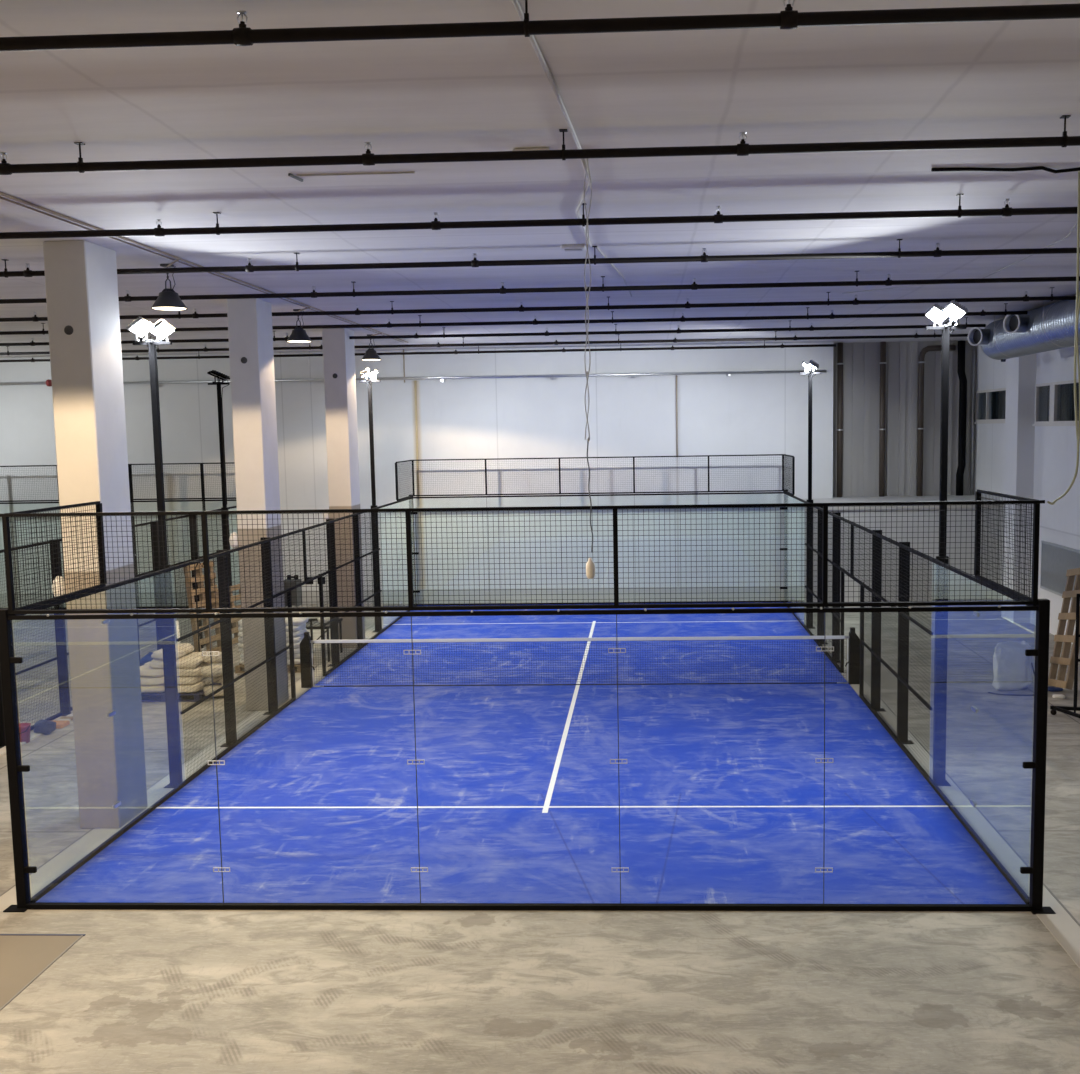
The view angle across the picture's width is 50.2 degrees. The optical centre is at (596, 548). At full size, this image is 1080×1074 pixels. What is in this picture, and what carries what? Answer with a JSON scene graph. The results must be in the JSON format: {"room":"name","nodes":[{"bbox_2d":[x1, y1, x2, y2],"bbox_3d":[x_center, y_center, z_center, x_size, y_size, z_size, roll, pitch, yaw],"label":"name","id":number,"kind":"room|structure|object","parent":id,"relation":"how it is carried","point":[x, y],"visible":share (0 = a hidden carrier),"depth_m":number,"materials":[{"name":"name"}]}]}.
{"room":"sports hall","nodes":[
{"label":"sports hall","id":0,"kind":"room"},
{"bbox_2d":[0,341,832,593],"bbox_3d":[-7.732,-1.984,32.376,28.400,7.000,0.900,-1,6,2],"label":"wall","id":1,"kind":"structure","parent":0,"point":[720,414],"depth_m":31.68,"materials":[{"name":"white paint"}]},
{"bbox_2d":[0,379,51,386],"bbox_3d":[-18.382,-4.553,32.019,6.610,0.195,0.200,-1,6,2],"label":"pipe","id":2,"kind":"object","parent":1,"relation":"attached to","point":[48,382],"visible":0.96,"depth_m":31.88,"materials":[{"name":"metal"}]},
{"bbox_2d":[0,586,798,606],"bbox_3d":[-8.148,1.361,32.274,27.500,0.380,0.030,-1,6,2],"label":"baseboard","id":3,"kind":"structure","parent":1,"relation":"attached to","point":[685,592],"depth_m":31.95,"materials":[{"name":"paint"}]},
{"bbox_2d":[414,380,418,498],"bbox_3d":[-4.931,-2.987,31.672,0.080,3.250,0.060,-1,6,2],"label":"pipe","id":4,"kind":"object","parent":1,"relation":"attached to","point":[415,381],"visible":1,"depth_m":31.63,"materials":[{"name":"metal"}]},
{"bbox_2d":[123,370,826,384],"bbox_3d":[-4.349,-4.636,31.447,21.100,0.158,0.120,-1,6,2],"label":"conduit","id":5,"kind":"object","parent":1,"relation":"attached to","point":[442,378],"visible":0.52,"depth_m":31.29,"materials":[{"name":"metal"}]},
{"bbox_2d":[676,375,677,455],"bbox_3d":[2.194,-3.616,31.310,0.033,2.250,0.033,2,7,25],"label":"pipe","id":6,"kind":"object","parent":1,"relation":"attached to","point":[676,375],"visible":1,"depth_m":31.32,"materials":[{"name":"metal"}]},
{"bbox_2d":[0,0,1079,356],"bbox_3d":[-6.428,-3.774,14.225,33.000,0.250,36.900,-1,6,2],"label":"ceiling","id":7,"kind":"structure","parent":0,"point":[1006,78],"depth_m":9.68,"materials":[{"name":"paint"}]},
{"bbox_2d":[151,264,187,310],"bbox_3d":[-5.678,-3.476,15.281,0.470,0.584,0.470,-1,6,2],"label":"pendant lamp","id":8,"kind":"object","parent":7,"relation":"hanging from","point":[168,299],"visible":0.9,"depth_m":15.19,"materials":[{"name":"black metal"}]},
{"bbox_2d":[0,192,407,342],"bbox_3d":[-5.472,-3.770,15.443,0.425,0.038,27.000,-1,6,2],"label":"conduit","id":9,"kind":"object","parent":7,"relation":"attached to","point":[1,193],"visible":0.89,"depth_m":14.03,"materials":[{"name":"grey metal"}]},
{"bbox_2d":[286,309,311,342],"bbox_3d":[-5.438,-4.075,21.045,0.470,0.584,0.470,-1,6,2],"label":"pendant lamp","id":10,"kind":"object","parent":7,"relation":"hanging from","point":[298,335],"visible":0.93,"depth_m":20.95,"materials":[{"name":"black metal"}]},
{"bbox_2d":[288,172,414,181],"bbox_3d":[-2.132,-3.284,10.147,1.100,0.021,0.253,-1,6,2],"label":"bracket","id":11,"kind":"object","parent":7,"relation":"attached to","point":[289,174],"visible":1,"depth_m":10.08,"materials":[{"name":"grey metal"}]},
{"bbox_2d":[361,334,380,360],"bbox_3d":[-5.207,-4.654,26.610,0.470,0.584,0.470,-1,6,2],"label":"pendant lamp","id":12,"kind":"object","parent":7,"relation":"hanging from","point":[370,354],"visible":0.97,"depth_m":26.51,"materials":[{"name":"black metal"}]},
{"bbox_2d":[0,341,835,361],"bbox_3d":[-7.845,-5.204,30.587,28.200,0.224,0.090,-1,6,2],"label":"pipe","id":13,"kind":"object","parent":7,"relation":"hanging from","point":[764,345],"visible":0.69,"depth_m":30.34,"materials":[{"name":"black metal"}]},
{"bbox_2d":[0,330,967,354],"bbox_3d":[-6.404,-4.953,27.937,31.300,0.224,0.090,-1,6,2],"label":"pipe","id":14,"kind":"object","parent":7,"relation":"hanging from","point":[916,335],"visible":0.87,"depth_m":27.68,"materials":[{"name":"black metal"}]},
{"bbox_2d":[0,317,985,345],"bbox_3d":[-6.916,-4.670,25.271,30.500,0.224,0.090,-1,6,2],"label":"pipe","id":15,"kind":"object","parent":7,"relation":"hanging from","point":[811,328],"visible":0.82,"depth_m":24.97,"materials":[{"name":"black metal"}]},
{"bbox_2d":[0,303,1027,334],"bbox_3d":[-7.028,-4.391,22.588,30.500,0.224,0.090,-1,6,2],"label":"pipe","id":16,"kind":"object","parent":7,"relation":"hanging from","point":[982,313],"visible":0.77,"depth_m":22.27,"materials":[{"name":"black metal"}]},
{"bbox_2d":[0,287,1075,321],"bbox_3d":[-7.121,-4.132,20.103,30.520,0.224,0.090,-1,6,2],"label":"pipe","id":17,"kind":"object","parent":7,"relation":"hanging from","point":[1025,298],"visible":0.98,"depth_m":19.77,"materials":[{"name":"black metal"}]},
{"bbox_2d":[0,194,1077,238],"bbox_3d":[-7.461,-3.283,11.934,30.520,0.224,0.090,-1,6,2],"label":"pipe","id":18,"kind":"object","parent":7,"relation":"hanging from","point":[1007,211],"visible":1,"depth_m":11.62,"materials":[{"name":"black metal"}]},
{"bbox_2d":[0,0,1079,50],"bbox_3d":[-7.695,-2.698,6.309,30.520,0.224,0.090,-1,6,2],"label":"pipe","id":19,"kind":"object","parent":7,"relation":"hanging from","point":[790,18],"visible":1,"depth_m":5.97,"materials":[{"name":"black metal"}]},
{"bbox_2d":[0,115,1079,174],"bbox_3d":[-7.580,-2.985,9.072,30.520,0.224,0.090,-1,6,2],"label":"pipe","id":20,"kind":"object","parent":7,"relation":"hanging from","point":[742,149],"visible":1,"depth_m":8.75,"materials":[{"name":"black metal"}]},
{"bbox_2d":[0,239,1079,277],"bbox_3d":[-7.349,-3.564,14.637,30.520,0.224,0.090,-1,6,2],"label":"pipe","id":21,"kind":"object","parent":7,"relation":"hanging from","point":[936,253],"visible":1,"depth_m":14.32,"materials":[{"name":"black metal"}]},
{"bbox_2d":[0,271,1079,303],"bbox_3d":[-7.231,-3.858,17.469,30.520,0.224,0.090,-1,6,2],"label":"pipe","id":22,"kind":"object","parent":7,"relation":"hanging from","point":[888,282],"visible":0.91,"depth_m":17.15,"materials":[{"name":"black metal"}]},
{"bbox_2d":[512,0,631,296],"bbox_3d":[-0.202,-3.367,10.739,0.700,0.032,18.004,-1,6,3],"label":"conduit","id":23,"kind":"object","parent":7,"relation":"attached to","point":[516,3],"visible":0.65,"depth_m":7.89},
{"bbox_2d":[561,244,585,250],"bbox_3d":[-0.281,-3.715,14.226,0.300,0.061,0.180,-1,6,2],"label":"ceiling fitting","id":24,"kind":"object","parent":7,"relation":"attached to","point":[577,247],"visible":1,"depth_m":14.14,"materials":[{"name":"white plastic"}]},
{"bbox_2d":[584,158,594,578],"bbox_3d":[-0.064,-1.497,9.568,0.101,3.526,0.079,-1,6,2],"label":"hanging cable","id":25,"kind":"object","parent":7,"relation":"hanging from","point":[590,565],"visible":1,"depth_m":9.57,"materials":[{"name":"white plastic"}]},
{"bbox_2d":[586,558,594,578],"bbox_3d":[-0.048,0.166,9.740,0.080,0.182,0.079,-1,6,2],"label":"socket","id":26,"kind":"object","parent":25,"relation":"attached to","point":[590,565],"depth_m":9.71,"materials":[{"name":"white plastic"}]},
{"bbox_2d":[842,223,1076,293],"bbox_3d":[5.441,-3.967,15.793,1.616,0.049,8.098,-2,6,-6],"label":"cable","id":27,"kind":"object","parent":7,"relation":"attached to","point":[1076,223],"visible":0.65,"depth_m":17.03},
{"bbox_2d":[931,166,1079,172],"bbox_3d":[4.003,-3.385,10.283,2.036,0.046,0.113,-1,6,-4],"label":"cable","id":28,"kind":"object","parent":7,"relation":"attached to","point":[1036,167],"visible":1,"depth_m":10.25,"materials":[{"name":"black metal"}]},
{"bbox_2d":[968,298,1079,361],"bbox_3d":[8.300,-3.734,17.329,1.280,0.945,16.120,-1,6,2],"label":"ventilation duct","id":29,"kind":"object","parent":7,"relation":"hanging from","point":[1049,327],"visible":0.94,"depth_m":22.05,"materials":[{"name":"metal"}]},
{"bbox_2d":[973,329,980,343],"bbox_3d":[8.180,-4.530,24.593,0.005,0.330,0.330,-4,7,-29],"label":"outlet","id":30,"kind":"object","parent":29,"relation":"attached to","point":[976,332],"depth_m":24.64,"materials":[{"name":"grey metal"}]},
{"bbox_2d":[1009,315,1017,330],"bbox_3d":[8.078,-4.337,22.152,0.005,0.330,0.330,-4,7,-29],"label":"outlet","id":31,"kind":"object","parent":29,"relation":"attached to","point":[1013,319],"depth_m":22.20,"materials":[{"name":"grey metal"}]},
{"bbox_2d":[1047,171,1079,504],"bbox_3d":[4.366,-1.918,10.657,0.302,3.032,0.141,-1,6,2],"label":"cable","id":32,"kind":"object","parent":7,"relation":"hanging from","point":[1076,350],"visible":1,"depth_m":10.68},
{"bbox_2d":[0,599,1079,1073],"bbox_3d":[-6.313,3.412,14.967,32.600,0.200,36.500,-1,6,2],"label":"floor","id":33,"kind":"structure","parent":0,"point":[142,991],"depth_m":10.09,"materials":[{"name":"concrete"}]},
{"bbox_2d":[19,723,30,742],"bbox_3d":[-8.991,2.895,18.041,0.262,0.280,0.265,-1,6,2],"label":"paint bucket","id":34,"kind":"object","parent":33,"relation":"on","point":[24,728],"visible":0.63,"depth_m":17.98,"materials":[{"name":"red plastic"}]},
{"bbox_2d":[0,935,79,1007],"bbox_3d":[-7.456,4.000,8.455,4.860,0.004,5.340,-1,6,2],"label":"mat","id":35,"kind":"object","parent":33,"relation":"on","point":[22,957],"depth_m":10.57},
{"bbox_2d":[0,935,82,1010],"bbox_3d":[-5.019,3.971,8.348,0.020,0.007,5.335,-1,6,2],"label":"trim","id":36,"kind":"structure","parent":33,"relation":"on","point":[81,936],"depth_m":10.23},
{"bbox_2d":[0,934,85,935],"bbox_3d":[-7.331,3.721,11.115,4.890,0.008,0.025,-1,6,2],"label":"trim","id":37,"kind":"structure","parent":33,"relation":"on","point":[0,934],"depth_m":11.02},
{"bbox_2d":[34,719,55,734],"bbox_3d":[-8.892,2.873,18.538,0.347,0.240,0.254,-1,6,2],"label":"tool bag","id":38,"kind":"object","parent":33,"relation":"on","point":[45,727],"visible":1,"depth_m":18.45,"materials":[{"name":"blue fabric"}]},
{"bbox_2d":[43,240,147,828],"bbox_3d":[-6.157,-0.113,14.024,0.665,7.000,0.833,-1,6,2],"label":"concrete column","id":39,"kind":"structure","parent":33,"relation":"on","point":[81,283],"depth_m":13.78,"materials":[{"name":"white concrete"}]},
{"bbox_2d":[52,576,64,595],"bbox_3d":[-6.409,0.461,13.759,0.170,0.280,0.166,-1,6,2],"label":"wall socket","id":40,"kind":"object","parent":39,"relation":"attached to","point":[57,584],"depth_m":13.70,"materials":[{"name":"white plastic"}]},
{"bbox_2d":[0,462,235,609],"bbox_3d":[-13.744,-0.322,31.783,10.420,4.005,0.180,-1,6,2],"label":"fence","id":41,"kind":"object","parent":33,"relation":"on","point":[201,473],"depth_m":31.57,"materials":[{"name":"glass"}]},
{"bbox_2d":[0,606,294,755],"bbox_3d":[-8.841,2.627,21.833,0.180,0.030,20.500,-1,6,2],"label":"trim","id":42,"kind":"structure","parent":41,"relation":"attached to","point":[33,735],"depth_m":18.40,"materials":[{"name":"concrete"}]},
{"bbox_2d":[0,506,236,747],"bbox_3d":[-9.054,0.657,21.587,0.260,4.005,19.904,-1,6,2],"label":"fence","id":43,"kind":"object","parent":33,"relation":"on","point":[65,709],"visible":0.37,"depth_m":19.71,"materials":[{"name":"black metal"}]},
{"bbox_2d":[126,317,185,787],"bbox_3d":[-5.764,0.111,15.356,0.500,6.269,0.710,-1,6,2],"label":"floodlight pole","id":44,"kind":"object","parent":33,"relation":"on","point":[140,327],"visible":1,"depth_m":15.34,"materials":[{"name":"black metal"}]},
{"bbox_2d":[141,682,221,701],"bbox_3d":[-7.728,2.621,21.183,1.300,0.140,1.100,-1,6,2],"label":"pallet","id":45,"kind":"object","parent":33,"relation":"on","point":[162,694],"visible":0.13,"depth_m":20.65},
{"bbox_2d":[141,684,164,692],"bbox_3d":[-8.086,2.512,20.877,0.656,0.196,0.465,-1,6,3],"label":"sandbag","id":46,"kind":"object","parent":45,"relation":"on","point":[155,688],"visible":0.41,"depth_m":20.67,"materials":[{"name":"white fabric"}]},
{"bbox_2d":[140,676,163,685],"bbox_3d":[-8.024,2.364,20.848,0.651,0.186,0.468,-1,7,7],"label":"sandbag","id":47,"kind":"object","parent":46,"relation":"on","point":[145,681],"visible":0.48,"depth_m":20.65,"materials":[{"name":"white fabric"}]},
{"bbox_2d":[140,665,163,676],"bbox_3d":[-8.028,2.213,20.845,0.664,0.187,0.461,1,7,6],"label":"sandbag","id":48,"kind":"object","parent":47,"relation":"on","point":[145,670],"visible":0.54,"depth_m":20.65,"materials":[{"name":"white fabric"}]},
{"bbox_2d":[149,659,162,668],"bbox_3d":[-7.779,2.059,20.840,0.538,0.186,0.482,0,7,1],"label":"sandbag","id":49,"kind":"object","parent":48,"relation":"on","point":[154,664],"visible":0.35,"depth_m":20.64,"materials":[{"name":"white fabric"}]},
{"bbox_2d":[151,649,185,659],"bbox_3d":[-7.750,1.913,20.785,0.539,0.187,0.464,0,6,5],"label":"sandbag","id":50,"kind":"object","parent":49,"relation":"on","point":[158,654],"visible":0.61,"depth_m":20.66,"materials":[{"name":"white fabric"}]},
{"bbox_2d":[177,681,205,692],"bbox_3d":[-7.436,2.507,20.833,0.650,0.197,0.469,0,6,8],"label":"sandbag","id":51,"kind":"object","parent":45,"relation":"on","point":[195,686],"visible":0.41,"depth_m":20.66,"materials":[{"name":"beige fabric"}]},
{"bbox_2d":[177,674,203,684],"bbox_3d":[-7.463,2.355,20.845,0.661,0.196,0.461,-1,6,3],"label":"sandbag","id":52,"kind":"object","parent":51,"relation":"on","point":[179,679],"visible":0.38,"depth_m":20.64,"materials":[{"name":"beige fabric"}]},
{"bbox_2d":[177,665,201,676],"bbox_3d":[-7.455,2.204,20.844,0.656,0.187,0.468,1,7,5],"label":"sandbag","id":53,"kind":"object","parent":52,"relation":"on","point":[187,673],"visible":0.41,"depth_m":20.64,"materials":[{"name":"beige fabric"}]},
{"bbox_2d":[176,656,203,668],"bbox_3d":[-7.407,2.055,20.820,0.542,0.187,0.477,-1,7,0],"label":"sandbag","id":54,"kind":"object","parent":53,"relation":"on","point":[188,664],"visible":0.61,"depth_m":20.66,"materials":[{"name":"beige fabric"}]},
{"bbox_2d":[183,562,220,652],"bbox_3d":[-8.502,1.304,25.004,0.329,2.006,0.950,1,6,16],"label":"wooden pallet","id":55,"kind":"object","parent":33,"relation":"on","point":[213,638],"visible":0.32,"depth_m":24.92,"materials":[{"name":"brown wood"}]},
{"bbox_2d":[4,460,415,901],"bbox_3d":[-5.478,0.616,21.434,0.260,4.005,19.904,-1,6,2],"label":"fence","id":56,"kind":"object","parent":33,"relation":"on","point":[225,631],"visible":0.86,"depth_m":17.75,"materials":[{"name":"black metal"}]},
{"bbox_2d":[204,685,223,696],"bbox_3d":[-6.855,2.582,20.939,0.335,0.246,0.556,3,7,33],"label":"sandbag","id":57,"kind":"object","parent":33,"relation":"on","point":[209,686],"visible":0.27,"depth_m":20.76,"materials":[{"name":"beige fabric"}]},
{"bbox_2d":[213,673,237,683],"bbox_3d":[-6.804,2.375,21.186,0.338,0.244,0.553,0,6,9],"label":"sandbag","id":58,"kind":"object","parent":57,"relation":"on","point":[235,674],"visible":0.22,"depth_m":20.96,"materials":[{"name":"beige fabric"}]},
{"bbox_2d":[201,664,221,676],"bbox_3d":[-6.900,2.211,20.848,0.348,0.245,0.538,1,6,20],"label":"sandbag","id":59,"kind":"object","parent":58,"relation":"on","point":[215,671],"visible":0.62,"depth_m":20.65,"materials":[{"name":"beige fabric"}]},
{"bbox_2d":[203,652,221,663],"bbox_3d":[-6.957,1.999,21.147,0.336,0.244,0.529,0,6,8],"label":"sandbag","id":60,"kind":"object","parent":59,"relation":"on","point":[214,658],"visible":0.41,"depth_m":20.92,"materials":[{"name":"beige fabric"}]},
{"bbox_2d":[207,370,232,626],"bbox_3d":[-8.844,-1.083,27.435,0.599,6.257,0.710,-1,6,2],"label":"floodlight pole","id":61,"kind":"object","parent":33,"relation":"on","point":[220,376],"visible":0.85,"depth_m":27.30,"materials":[{"name":"black metal"}]},
{"bbox_2d":[216,584,240,644],"bbox_3d":[-8.313,1.501,26.412,0.317,1.311,1.149,1,6,16],"label":"wooden pallet","id":62,"kind":"object","parent":33,"relation":"on","point":[235,624],"visible":0.14,"depth_m":26.38,"materials":[{"name":"brown wood"}]},
{"bbox_2d":[227,298,288,710],"bbox_3d":[-5.912,-0.723,19.887,0.665,7.000,0.833,-1,6,2],"label":"concrete column","id":63,"kind":"structure","parent":33,"relation":"on","point":[250,332],"depth_m":19.50,"materials":[{"name":"white concrete"}]},
{"bbox_2d":[229,532,237,547],"bbox_3d":[-6.165,-0.148,19.622,0.170,0.280,0.166,-1,6,2],"label":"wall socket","id":64,"kind":"object","parent":63,"relation":"attached to","point":[234,533],"depth_m":19.56,"materials":[{"name":"white plastic"}]},
{"bbox_2d":[284,579,301,606],"bbox_3d":[-8.462,1.223,32.003,0.440,0.720,0.465,-1,6,2],"label":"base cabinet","id":65,"kind":"object","parent":33,"relation":"on","point":[298,590],"visible":0.36,"depth_m":31.79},
{"bbox_2d":[287,659,313,672],"bbox_3d":[-6.184,2.367,23.406,0.660,0.140,0.800,-1,6,2],"label":"pallet","id":66,"kind":"object","parent":33,"relation":"on","point":[297,666],"visible":0.12,"depth_m":23.00,"materials":[{"name":"brown wood"}]},
{"bbox_2d":[287,658,299,664],"bbox_3d":[-6.175,2.238,23.388,0.606,0.133,0.716,-1,6,0],"label":"sack","id":67,"kind":"object","parent":66,"relation":"on","point":[297,661],"visible":0.15,"depth_m":23.04,"materials":[{"name":"fabric"}]},
{"bbox_2d":[287,653,299,658],"bbox_3d":[-6.174,2.123,23.404,0.613,0.133,0.726,-1,6,0],"label":"sack","id":68,"kind":"object","parent":67,"relation":"on","point":[296,655],"visible":0.16,"depth_m":23.07,"materials":[{"name":"paper"}]},
{"bbox_2d":[287,647,299,652],"bbox_3d":[-6.205,2.016,23.359,0.613,0.133,0.726,0,6,5],"label":"sack","id":69,"kind":"object","parent":68,"relation":"on","point":[296,650],"visible":0.16,"depth_m":23.04,"materials":[{"name":"fabric"}]},
{"bbox_2d":[287,640,301,647],"bbox_3d":[-6.183,1.904,23.347,0.613,0.133,0.722,0,6,5],"label":"sack","id":70,"kind":"object","parent":69,"relation":"on","point":[296,644],"visible":0.23,"depth_m":23.02,"materials":[{"name":"paper"}]},
{"bbox_2d":[286,634,303,642],"bbox_3d":[-6.220,1.794,23.326,0.606,0.133,0.722,-1,6,4],"label":"sack","id":71,"kind":"object","parent":70,"relation":"on","point":[300,637],"visible":0.31,"depth_m":23.04,"materials":[{"name":"paper"}]},
{"bbox_2d":[286,628,306,636],"bbox_3d":[-6.221,1.684,23.307,0.602,0.133,0.728,0,6,5],"label":"sack","id":72,"kind":"object","parent":71,"relation":"on","point":[295,633],"visible":0.38,"depth_m":23.06,"materials":[{"name":"paper"}]},
{"bbox_2d":[286,623,305,630],"bbox_3d":[-6.224,1.569,23.329,0.602,0.133,0.733,0,6,6],"label":"sack","id":73,"kind":"object","parent":72,"relation":"on","point":[297,627],"visible":0.34,"depth_m":23.09,"materials":[{"name":"paper"}]},
{"bbox_2d":[285,617,307,625],"bbox_3d":[-6.175,1.456,23.320,0.614,0.133,0.725,0,6,5],"label":"sack","id":74,"kind":"object","parent":73,"relation":"on","point":[296,620],"visible":0.3,"depth_m":23.09,"materials":[{"name":"paper"}]},
{"bbox_2d":[305,618,342,661],"bbox_3d":[-5.882,1.941,24.507,0.720,0.750,1.100,-1,6,2],"label":"work table","id":75,"kind":"object","parent":33,"relation":"on","point":[311,626],"visible":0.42,"depth_m":24.61,"materials":[{"name":"black metal"}]},
{"bbox_2d":[322,328,364,647],"bbox_3d":[-5.676,-1.312,25.552,0.665,7.000,0.833,-1,6,2],"label":"concrete column","id":76,"kind":"structure","parent":33,"relation":"on","point":[338,349],"depth_m":25.12,"materials":[{"name":"white concrete"}]},
{"bbox_2d":[359,368,381,631],"bbox_3d":[-5.268,-1.125,27.281,0.500,6.260,0.710,-1,6,2],"label":"floodlight pole","id":77,"kind":"object","parent":33,"relation":"on","point":[375,371],"visible":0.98,"depth_m":27.21,"materials":[{"name":"black metal"}]},
{"bbox_2d":[0,500,1055,913],"bbox_3d":[-0.788,1.595,11.238,10.420,4.005,0.180,-1,6,2],"label":"fence","id":78,"kind":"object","parent":33,"relation":"on","point":[15,768],"depth_m":11.19,"materials":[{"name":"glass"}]},
{"bbox_2d":[0,604,407,911],"bbox_3d":[-5.567,2.597,21.734,0.430,0.006,20.420,-1,6,2],"label":"trim","id":79,"kind":"structure","parent":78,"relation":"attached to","point":[74,853],"depth_m":13.92,"materials":[{"name":"concrete"}]},
{"bbox_2d":[792,601,1079,967],"bbox_3d":[4.711,2.781,18.367,0.310,0.006,26.300,-1,6,2],"label":"trim","id":80,"kind":"structure","parent":78,"relation":"attached to","point":[1061,925],"depth_m":12.96,"materials":[{"name":"concrete"}]},
{"bbox_2d":[36,602,1024,903],"bbox_3d":[-0.341,2.541,21.420,10.000,0.016,19.996,-1,6,2],"label":"padel court surface","id":81,"kind":"object","parent":33,"relation":"on","point":[720,787],"visible":0.96,"depth_m":15.15,"materials":[{"name":"blue carpet"}]},
{"bbox_2d":[300,627,859,687],"bbox_3d":[-0.350,2.027,21.361,10.380,1.050,0.111,-1,6,2],"label":"net","id":82,"kind":"object","parent":81,"relation":"on","point":[306,657],"visible":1,"depth_m":21.36,"materials":[{"name":"black fabric"}]},
{"bbox_2d":[409,454,787,605],"bbox_3d":[0.043,-0.480,31.193,10.420,4.005,0.180,-1,6,2],"label":"fence","id":83,"kind":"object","parent":33,"relation":"on","point":[756,491],"depth_m":31.06,"materials":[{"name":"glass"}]},
{"bbox_2d":[799,360,820,628],"bbox_3d":[4.982,-1.243,26.842,0.496,6.260,0.679,1,6,19],"label":"floodlight pole","id":84,"kind":"object","parent":33,"relation":"on","point":[815,365],"visible":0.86,"depth_m":26.72,"materials":[{"name":"black metal"}]},
{"bbox_2d":[783,454,1036,903],"bbox_3d":[4.732,0.499,20.996,0.260,4.005,19.904,-1,6,2],"label":"fence","id":85,"kind":"object","parent":33,"relation":"on","point":[816,621],"visible":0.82,"depth_m":17.55,"materials":[{"name":"black metal"}]},
{"bbox_2d":[925,300,967,785],"bbox_3d":[4.486,-0.007,14.917,0.500,6.269,0.710,-1,6,2],"label":"floodlight pole","id":86,"kind":"object","parent":33,"relation":"on","point":[954,310],"visible":1,"depth_m":14.92,"materials":[{"name":"black metal"}]},
{"bbox_2d":[992,640,1031,690],"bbox_3d":[7.388,2.074,20.491,0.675,0.884,0.264,-1,6,2],"label":"plastic bag","id":87,"kind":"object","parent":33,"relation":"on","point":[1011,666],"visible":0.96,"depth_m":20.41,"materials":[{"name":"white plastic"}]},
{"bbox_2d":[1048,568,1079,689],"bbox_3d":[8.239,1.375,20.035,0.539,2.248,1.518,0,6,6],"label":"wooden pallet","id":88,"kind":"object","parent":33,"relation":"on","point":[1064,660],"visible":0.86,"depth_m":20.03,"materials":[{"name":"brown wood"}]},
{"bbox_2d":[1050,594,1079,717],"bbox_3d":[7.812,1.773,17.934,1.250,1.998,1.144,1,6,17],"label":"stand","id":89,"kind":"object","parent":33,"relation":"on","point":[1064,709],"visible":1,"depth_m":18.48,"materials":[{"name":"black metal"}]},
{"bbox_2d":[799,495,1002,607],"bbox_3d":[7.985,0.066,30.692,4.900,2.770,2.930,-1,6,2],"label":"wall","id":90,"kind":"structure","parent":0,"point":[868,517],"depth_m":29.23,"materials":[{"name":"paint"}]},
{"bbox_2d":[836,343,843,496],"bbox_3d":[6.705,-3.530,31.685,0.200,4.220,0.200,-1,6,2],"label":"drain pipe","id":91,"kind":"object","parent":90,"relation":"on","point":[840,363],"visible":1,"depth_m":31.61,"materials":[{"name":"metal"}]},
{"bbox_2d":[816,504,1003,509],"bbox_3d":[7.903,-1.093,29.077,4.900,0.170,0.052,-1,6,2],"label":"trim","id":92,"kind":"structure","parent":90,"relation":"attached to","point":[963,505],"depth_m":29.07,"materials":[{"name":"metal"}]},
{"bbox_2d":[917,345,955,495],"bbox_3d":[9.303,-3.503,31.579,1.000,4.106,0.200,-1,6,2],"label":"drain pipe","id":93,"kind":"object","parent":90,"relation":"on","point":[926,349],"visible":0.98,"depth_m":31.50,"materials":[{"name":"metal"}]},
{"bbox_2d":[833,340,976,496],"bbox_3d":[8.444,-3.582,31.871,4.000,4.230,0.235,-1,6,2],"label":"wall","id":94,"kind":"structure","parent":0,"point":[861,367],"depth_m":31.78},
{"bbox_2d":[879,342,886,496],"bbox_3d":[7.864,-3.544,31.635,0.200,4.220,0.200,-1,6,2],"label":"drain pipe","id":95,"kind":"object","parent":94,"relation":"attached to","point":[882,362],"visible":1,"depth_m":31.57,"materials":[{"name":"metal"}]},
{"bbox_2d":[956,341,966,495],"bbox_3d":[10.001,-3.561,31.524,0.255,4.210,0.200,-1,6,2],"label":"drain pipe","id":96,"kind":"object","parent":94,"relation":"attached to","point":[961,344],"visible":1,"depth_m":31.45,"materials":[{"name":"black metal"}]},
{"bbox_2d":[970,346,974,494],"bbox_3d":[10.335,-3.575,31.610,0.065,4.210,0.065,2,7,25],"label":"conduit","id":97,"kind":"object","parent":94,"relation":"attached to","point":[973,356],"visible":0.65,"depth_m":31.60,"materials":[{"name":"metal"}]},
{"bbox_2d":[974,345,1079,643],"bbox_3d":[9.839,-0.355,13.903,0.250,7.000,36.500,-1,6,2],"label":"wall","id":98,"kind":"structure","parent":0,"point":[1055,447],"depth_m":26.14,"materials":[{"name":"white paint"}]},
{"bbox_2d":[974,388,1047,423],"bbox_3d":[10.794,-3.755,30.113,0.990,1.640,3.700,-1,6,2],"label":"window","id":99,"kind":"structure","parent":98,"relation":"in","point":[995,398],"depth_m":30.53,"materials":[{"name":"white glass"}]},
{"bbox_2d":[991,391,1005,418],"bbox_3d":[10.580,-3.754,30.142,0.020,0.840,2.340,-1,6,2],"label":"window","id":100,"kind":"structure","parent":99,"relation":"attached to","point":[998,407],"depth_m":30.27,"materials":[{"name":"black glass"}]},
{"bbox_2d":[1001,353,1036,622],"bbox_3d":[10.078,-1.761,27.467,0.399,7.000,0.930,-1,6,2],"label":"column","id":101,"kind":"structure","parent":98,"relation":"attached to","point":[1020,371],"depth_m":27.10,"materials":[{"name":"white paint"}]},
{"bbox_2d":[1032,379,1078,425],"bbox_3d":[10.556,-3.118,24.378,0.990,1.720,5.550,-1,6,2],"label":"window","id":102,"kind":"structure","parent":98,"relation":"in","point":[1057,415],"depth_m":25.53,"materials":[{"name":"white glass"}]},
{"bbox_2d":[1040,540,1079,599],"bbox_3d":[10.166,0.522,24.823,0.050,1.100,3.250,-1,6,2],"label":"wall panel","id":103,"kind":"object","parent":98,"relation":"in","point":[1056,559],"visible":0.73,"depth_m":25.48,"materials":[{"name":"grey metal"}]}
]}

